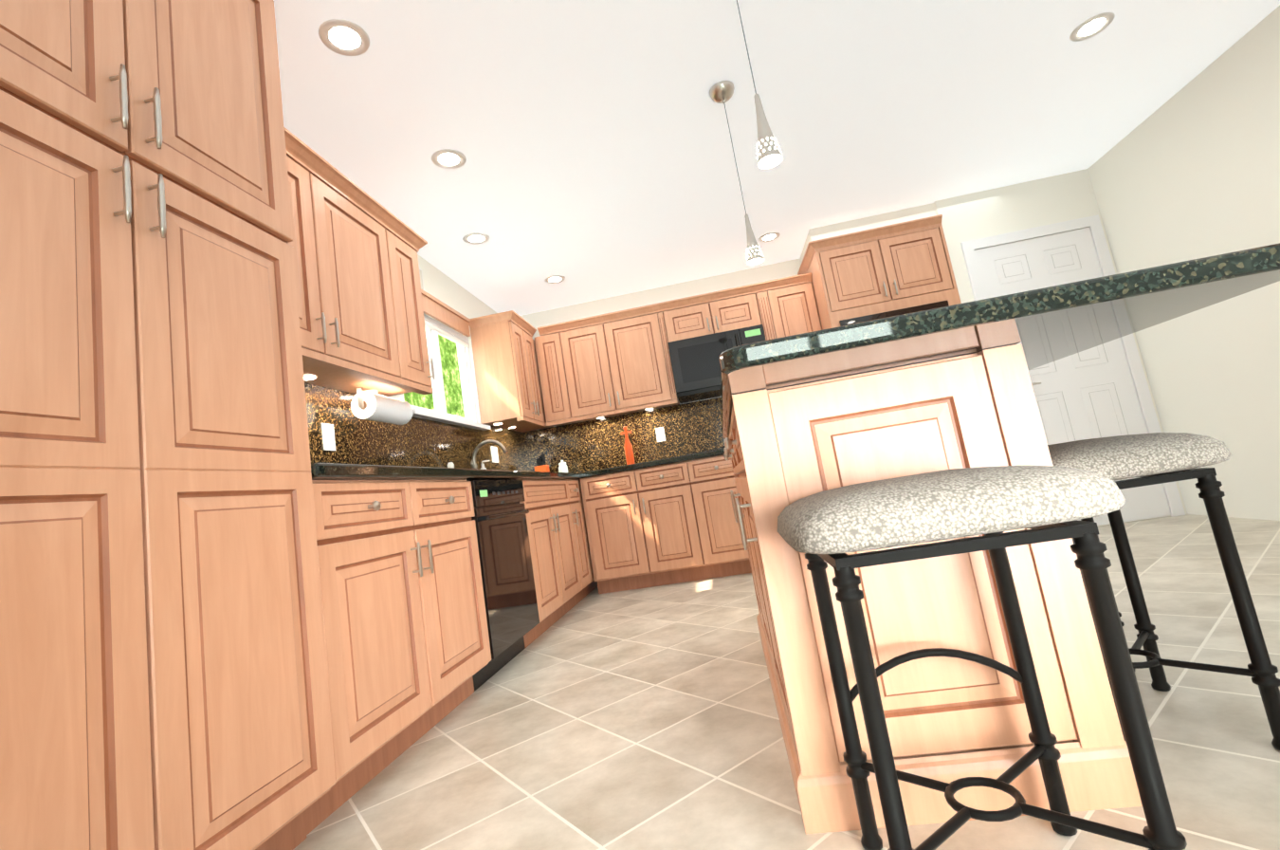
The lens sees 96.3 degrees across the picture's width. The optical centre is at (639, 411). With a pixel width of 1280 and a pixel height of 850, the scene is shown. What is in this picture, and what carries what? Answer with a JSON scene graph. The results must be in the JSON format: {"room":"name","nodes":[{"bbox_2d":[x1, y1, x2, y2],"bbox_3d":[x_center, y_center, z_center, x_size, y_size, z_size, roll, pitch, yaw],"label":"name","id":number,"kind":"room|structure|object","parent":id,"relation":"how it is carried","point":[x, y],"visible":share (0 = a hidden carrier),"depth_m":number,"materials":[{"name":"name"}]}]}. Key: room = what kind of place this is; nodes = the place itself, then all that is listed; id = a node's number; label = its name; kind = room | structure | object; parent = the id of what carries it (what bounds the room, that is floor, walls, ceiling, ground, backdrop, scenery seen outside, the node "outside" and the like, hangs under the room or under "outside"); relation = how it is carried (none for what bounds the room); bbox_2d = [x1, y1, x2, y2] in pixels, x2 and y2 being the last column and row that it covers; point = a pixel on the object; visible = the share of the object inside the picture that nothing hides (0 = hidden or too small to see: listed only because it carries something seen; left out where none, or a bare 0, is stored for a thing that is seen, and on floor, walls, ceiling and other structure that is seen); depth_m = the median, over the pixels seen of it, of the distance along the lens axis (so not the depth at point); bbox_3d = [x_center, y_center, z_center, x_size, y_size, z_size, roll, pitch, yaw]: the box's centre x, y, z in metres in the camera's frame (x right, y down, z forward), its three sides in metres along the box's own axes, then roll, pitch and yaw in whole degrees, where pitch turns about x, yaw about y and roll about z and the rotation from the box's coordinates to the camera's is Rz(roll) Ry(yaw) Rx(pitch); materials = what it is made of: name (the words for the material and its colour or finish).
{"room":"kitchen","nodes":[
{"label":"kitchen","id":0,"kind":"room"},
{"bbox_2d":[273,0,1279,315],"bbox_3d":[0.471,-1.744,1.242,4.860,0.100,7.860,-10,-8,7],"label":"ceiling","id":1,"kind":"structure","parent":0,"point":[592,140],"depth_m":2.83,"materials":[{"name":"white paint"}]},
{"bbox_2d":[318,18,370,55],"bbox_3d":[-1.053,-1.329,2.045,0.166,0.006,0.166,-10,-8,7],"label":"recessed light","id":2,"kind":"object","parent":1,"relation":"in","point":[344,37],"visible":1,"depth_m":2.04,"materials":[{"name":"white"}]},
{"bbox_2d":[431,148,466,168],"bbox_3d":[-0.940,-1.238,2.822,0.166,0.006,0.166,-10,-8,7],"label":"recessed light","id":3,"kind":"object","parent":1,"relation":"in","point":[448,158],"visible":1,"depth_m":2.82,"materials":[{"name":"white"}]},
{"bbox_2d":[462,232,489,244],"bbox_3d":[-1.046,-1.102,3.666,0.166,0.006,0.166,-10,-8,7],"label":"recessed light","id":4,"kind":"object","parent":1,"relation":"in","point":[475,238],"visible":1,"depth_m":3.66,"materials":[{"name":"white"}]},
{"bbox_2d":[544,274,565,283],"bbox_3d":[-0.672,-1.040,4.530,0.166,0.006,0.166,-10,-8,7],"label":"recessed light","id":5,"kind":"object","parent":1,"relation":"in","point":[555,279],"visible":1,"depth_m":4.53,"materials":[{"name":"white"}]},
{"bbox_2d":[708,80,764,265],"bbox_3d":[0.442,-1.068,2.581,0.120,0.840,0.120,-10,-8,7],"label":"pendant light","id":6,"kind":"object","parent":1,"relation":"hanging from","point":[721,92],"visible":1,"depth_m":2.57,"materials":[{"name":"silver metal"}]},
{"bbox_2d":[736,0,782,168],"bbox_3d":[0.326,-1.162,1.784,0.120,0.840,0.120,-10,-8,7],"label":"pendant light","id":7,"kind":"object","parent":1,"relation":"hanging from","point":[769,154],"visible":1,"depth_m":1.73,"materials":[{"name":"silver metal"}]},
{"bbox_2d":[758,232,780,242],"bbox_3d":[0.988,-1.329,4.383,0.166,0.006,0.166,-10,-8,7],"label":"recessed light","id":8,"kind":"object","parent":1,"relation":"in","point":[768,237],"visible":1,"depth_m":4.38,"materials":[{"name":"white"}]},
{"bbox_2d":[1069,11,1115,41],"bbox_3d":[2.064,-1.752,2.618,0.166,0.006,0.166,-10,-8,7],"label":"recessed light","id":9,"kind":"object","parent":1,"relation":"in","point":[1091,27],"visible":1,"depth_m":2.62,"materials":[{"name":"white"}]},
{"bbox_2d":[292,513,1279,849],"bbox_3d":[0.875,0.755,0.889,4.860,0.100,7.860,-10,-8,7],"label":"floor","id":10,"kind":"structure","parent":0,"point":[634,719],"depth_m":1.58,"materials":[{"name":"tile"}]},
{"bbox_2d":[0,0,335,849],"bbox_3d":[-1.272,-0.138,1.149,0.670,2.397,1.011,-10,-8,7],"label":"pantry cabinet","id":11,"kind":"object","parent":10,"relation":"on","point":[163,673],"visible":1,"depth_m":1.11,"materials":[{"name":"brown wood"}]},
{"bbox_2d":[304,478,491,834],"bbox_3d":[-1.040,0.720,1.991,0.618,0.878,0.988,-10,-8,7],"label":"base cabinet","id":12,"kind":"object","parent":10,"relation":"on","point":[407,639],"depth_m":1.79,"materials":[{"name":"brown wood"}]},
{"bbox_2d":[310,462,580,479],"bbox_3d":[-0.969,0.376,2.972,0.637,0.040,2.859,-10,-8,7],"label":"countertop","id":13,"kind":"structure","parent":12,"relation":"on","point":[336,471],"depth_m":2.03,"materials":[{"name":"stone"}]},
{"bbox_2d":[447,461,454,467],"bbox_3d":[-1.121,0.371,3.412,0.044,0.135,0.044,-10,-8,7],"label":"sprayer","id":14,"kind":"object","parent":13,"relation":"on","point":[450,464],"visible":0.35,"depth_m":3.41,"materials":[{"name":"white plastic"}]},
{"bbox_2d":[480,459,489,469],"bbox_3d":[-1.032,0.405,3.822,0.078,0.154,0.056,-10,-8,7],"label":"soap dispenser","id":15,"kind":"object","parent":13,"relation":"on","point":[483,466],"visible":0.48,"depth_m":3.82,"materials":[{"name":"white plastic"}]},
{"bbox_2d":[470,438,507,468],"bbox_3d":[-0.979,0.320,3.702,0.265,0.272,0.060,-10,-8,7],"label":"faucet","id":16,"kind":"object","parent":13,"relation":"on","point":[473,464],"visible":0.69,"depth_m":3.71,"materials":[{"name":"silver metal"}]},
{"bbox_2d":[534,453,549,471],"bbox_3d":[-0.825,0.474,4.822,0.100,0.230,0.090,-10,-8,7],"label":"knife block","id":17,"kind":"object","parent":13,"relation":"on","point":[542,466],"visible":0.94,"depth_m":4.80,"materials":[{"name":"orange paint"}]},
{"bbox_2d":[558,459,567,472],"bbox_3d":[-0.643,0.482,4.794,0.080,0.150,0.078,-10,-8,7],"label":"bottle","id":18,"kind":"object","parent":13,"relation":"on","point":[562,466],"visible":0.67,"depth_m":4.77,"materials":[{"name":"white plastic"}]},
{"bbox_2d":[515,478,596,648],"bbox_3d":[-0.791,0.921,3.698,0.618,0.878,1.243,-10,-8,7],"label":"base cabinet","id":19,"kind":"object","parent":10,"relation":"on","point":[560,555],"depth_m":3.54,"materials":[{"name":"brown wood"}]},
{"bbox_2d":[466,479,539,691],"bbox_3d":[-0.901,0.810,2.779,0.650,0.877,0.618,-10,-8,7],"label":"dishwasher","id":20,"kind":"object","parent":19,"relation":"in","point":[507,575],"visible":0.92,"depth_m":2.68,"materials":[{"name":"black metal"}]},
{"bbox_2d":[579,459,708,593],"bbox_3d":[0.054,0.905,4.550,0.828,0.878,0.618,-10,-8,7],"label":"base cabinet","id":21,"kind":"object","parent":10,"relation":"on","point":[665,524],"depth_m":4.26,"materials":[{"name":"brown wood"}]},
{"bbox_2d":[689,453,751,578],"bbox_3d":[0.869,0.759,4.449,0.840,0.878,0.618,-10,-8,7],"label":"base cabinet","id":22,"kind":"object","parent":10,"relation":"on","point":[725,555],"depth_m":4.19,"materials":[{"name":"brown wood"}]},
{"bbox_2d":[577,448,724,478],"bbox_3d":[0.269,0.401,4.568,2.660,0.040,0.636,-10,-8,7],"label":"countertop","id":23,"kind":"structure","parent":22,"relation":"on","point":[659,462],"depth_m":4.28,"materials":[{"name":"stone"}]},
{"bbox_2d":[621,425,635,464],"bbox_3d":[-0.098,0.291,4.758,0.090,0.340,0.064,-10,-8,7],"label":"bottle","id":24,"kind":"object","parent":23,"relation":"on","point":[629,452],"visible":0.79,"depth_m":4.73,"materials":[{"name":"orange paint"}]},
{"bbox_2d":[687,445,725,454],"bbox_3d":[0.750,0.281,4.513,0.740,0.025,0.480,-10,-8,7],"label":"cooktop","id":25,"kind":"object","parent":23,"relation":"in","point":[722,447],"visible":0.19,"depth_m":4.31,"materials":[{"name":"black"}]},
{"bbox_2d":[797,214,961,329],"bbox_3d":[1.949,-0.165,4.370,0.949,2.322,0.678,-10,-8,7],"label":"tall cabinet","id":26,"kind":"object","parent":10,"relation":"on","point":[889,267],"visible":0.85,"depth_m":4.20,"materials":[{"name":"brown wood"}]},
{"bbox_2d":[839,300,948,326],"bbox_3d":[1.925,-0.073,4.018,0.751,1.337,0.081,-10,-8,7],"label":"double wall oven","id":27,"kind":"object","parent":26,"relation":"in","point":[907,310],"depth_m":4.12,"materials":[{"name":"black"}]},
{"bbox_2d":[723,343,1142,834],"bbox_3d":[0.648,0.424,1.826,0.644,0.879,1.388,-10,-8,7],"label":"kitchen island","id":28,"kind":"object","parent":10,"relation":"on","point":[948,720],"visible":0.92,"depth_m":1.15,"materials":[{"name":"brown wood"}]},
{"bbox_2d":[719,242,1279,438],"bbox_3d":[0.716,-0.073,1.727,0.945,0.040,1.670,-10,-8,7],"label":"island countertop","id":29,"kind":"structure","parent":28,"relation":"on","point":[1045,325],"depth_m":0.95,"materials":[{"name":"stone"}]},
{"bbox_2d":[777,465,1187,849],"bbox_3d":[0.516,0.431,0.933,0.464,0.656,0.380,-10,-8,7],"label":"stool","id":30,"kind":"object","parent":10,"relation":"on","point":[821,530],"visible":1,"depth_m":0.81,"materials":[{"name":"black metal"}]},
{"bbox_2d":[1047,432,1279,749],"bbox_3d":[1.115,0.395,1.364,0.380,0.656,0.464,-10,-8,7],"label":"stool","id":31,"kind":"object","parent":10,"relation":"on","point":[1154,458],"visible":0.4,"depth_m":1.19,"materials":[{"name":"black metal"}]},
{"bbox_2d":[388,4,1279,526],"bbox_3d":[0.673,-0.494,1.065,4.860,2.456,7.860,-10,-8,7],"label":"wall","id":32,"kind":"structure","parent":0,"point":[1189,170],"depth_m":3.40,"materials":[{"name":"beige paint"}]},
{"bbox_2d":[284,130,405,392],"bbox_3d":[-1.393,-0.575,2.210,0.328,0.802,1.020,-10,-8,7],"label":"upper cabinet","id":33,"kind":"object","parent":32,"relation":"attached to","point":[356,247],"depth_m":2.34,"materials":[{"name":"brown wood"}]},
{"bbox_2d":[303,374,316,380],"bbox_3d":[-1.382,-0.139,2.380,0.070,0.004,0.070,-8,-8,-8],"label":"puck light","id":34,"kind":"object","parent":33,"relation":"attached to","point":[308,376],"depth_m":2.38,"materials":[{"name":"white"}]},
{"bbox_2d":[350,218,434,396],"bbox_3d":[-1.299,-0.499,2.854,0.328,0.802,0.290,-10,-8,7],"label":"upper cabinet","id":35,"kind":"object","parent":32,"relation":"attached to","point":[407,244],"depth_m":2.84,"materials":[{"name":"brown wood"}]},
{"bbox_2d":[350,386,413,424],"bbox_3d":[-1.224,-0.018,2.732,0.124,0.138,0.353,-10,-8,7],"label":"paper towel holder","id":36,"kind":"object","parent":35,"relation":"attached to","point":[371,406],"visible":1,"depth_m":2.63,"materials":[{"name":"white paper"}]},
{"bbox_2d":[304,382,527,470],"bbox_3d":[-1.269,0.217,3.349,0.019,0.466,3.478,-10,-8,7],"label":"backsplash","id":37,"kind":"structure","parent":32,"relation":"attached to","point":[413,441],"depth_m":3.08,"materials":[{"name":"stone"}]},
{"bbox_2d":[321,422,335,450],"bbox_3d":[-1.375,0.114,2.533,0.007,0.120,0.075,-10,-8,7],"label":"electrical outlet","id":38,"kind":"object","parent":37,"relation":"attached to","point":[328,436],"visible":1,"depth_m":2.53,"materials":[{"name":"white plastic"}]},
{"bbox_2d":[490,446,498,462],"bbox_3d":[-1.108,0.330,4.371,0.007,0.120,0.120,-10,-8,7],"label":"electrical outlet","id":39,"kind":"object","parent":37,"relation":"attached to","point":[494,454],"visible":1,"depth_m":4.36,"materials":[{"name":"white plastic"}]},
{"bbox_2d":[419,267,424,290],"bbox_3d":[-1.424,-0.855,3.661,0.015,0.170,0.150,-10,-8,7],"label":"air vent","id":40,"kind":"object","parent":32,"relation":"in","point":[421,278],"visible":0.29,"depth_m":3.71,"materials":[{"name":"white plastic"}]},
{"bbox_2d":[403,288,491,430],"bbox_3d":[-1.345,-0.325,3.806,0.189,0.850,1.070,-10,-8,7],"label":"kitchen window","id":41,"kind":"structure","parent":32,"relation":"in","point":[437,309],"depth_m":3.86,"materials":[{"name":"white"}]},
{"bbox_2d":[468,310,553,432],"bbox_3d":[-1.007,-0.270,4.706,0.370,0.830,0.888,-10,-8,7],"label":"upper cabinet","id":42,"kind":"object","parent":32,"relation":"attached to","point":[506,372],"visible":1,"depth_m":4.34,"materials":[{"name":"brown wood"}]},
{"bbox_2d":[534,302,679,426],"bbox_3d":[-0.282,-0.375,4.897,1.108,0.802,0.328,-10,-8,7],"label":"upper cabinet","id":43,"kind":"object","parent":32,"relation":"attached to","point":[608,364],"depth_m":4.73,"materials":[{"name":"brown wood"}]},
{"bbox_2d":[522,397,724,473],"bbox_3d":[0.273,0.188,4.909,2.662,0.466,0.019,-10,-8,7],"label":"backsplash","id":44,"kind":"structure","parent":32,"relation":"attached to","point":[599,443],"depth_m":4.95,"materials":[{"name":"stone"}]},
{"bbox_2d":[655,426,665,441],"bbox_3d":[0.175,0.198,4.908,0.075,0.120,0.007,-10,-8,7],"label":"electrical outlet","id":45,"kind":"object","parent":44,"relation":"attached to","point":[660,434],"visible":1,"depth_m":4.91,"materials":[{"name":"white plastic"}]},
{"bbox_2d":[663,283,762,342],"bbox_3d":[0.600,-0.764,4.815,0.767,0.342,0.328,-10,-8,7],"label":"upper cabinet","id":46,"kind":"object","parent":32,"relation":"attached to","point":[733,308],"depth_m":4.65,"materials":[{"name":"brown wood"}]},
{"bbox_2d":[667,324,766,403],"bbox_3d":[0.654,-0.378,4.695,0.761,0.454,0.456,-10,-8,7],"label":"microwave","id":47,"kind":"object","parent":46,"relation":"attached to","point":[695,362],"visible":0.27,"depth_m":4.53,"materials":[{"name":"black metal"}]},
{"bbox_2d":[754,272,822,340],"bbox_3d":[1.232,-0.646,4.709,0.448,0.802,0.328,-10,-8,7],"label":"upper cabinet","id":48,"kind":"object","parent":32,"relation":"attached to","point":[789,305],"depth_m":4.57,"materials":[{"name":"brown wood"}]},
{"bbox_2d":[960,214,1185,525],"bbox_3d":[2.933,-0.274,3.921,0.920,2.100,0.066,-10,-8,7],"label":"door","id":49,"kind":"structure","parent":32,"relation":"in","point":[1099,391],"depth_m":3.94,"materials":[{"name":"white wood"}]},
{"label":"outside","id":50,"kind":"structure","parent":0,"visible":0},
{"bbox_2d":[403,333,464,417],"bbox_3d":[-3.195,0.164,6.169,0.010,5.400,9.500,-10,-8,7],"label":"trees","id":51,"kind":"object","parent":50,"point":[452,387],"depth_m":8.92,"materials":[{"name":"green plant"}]}
]}

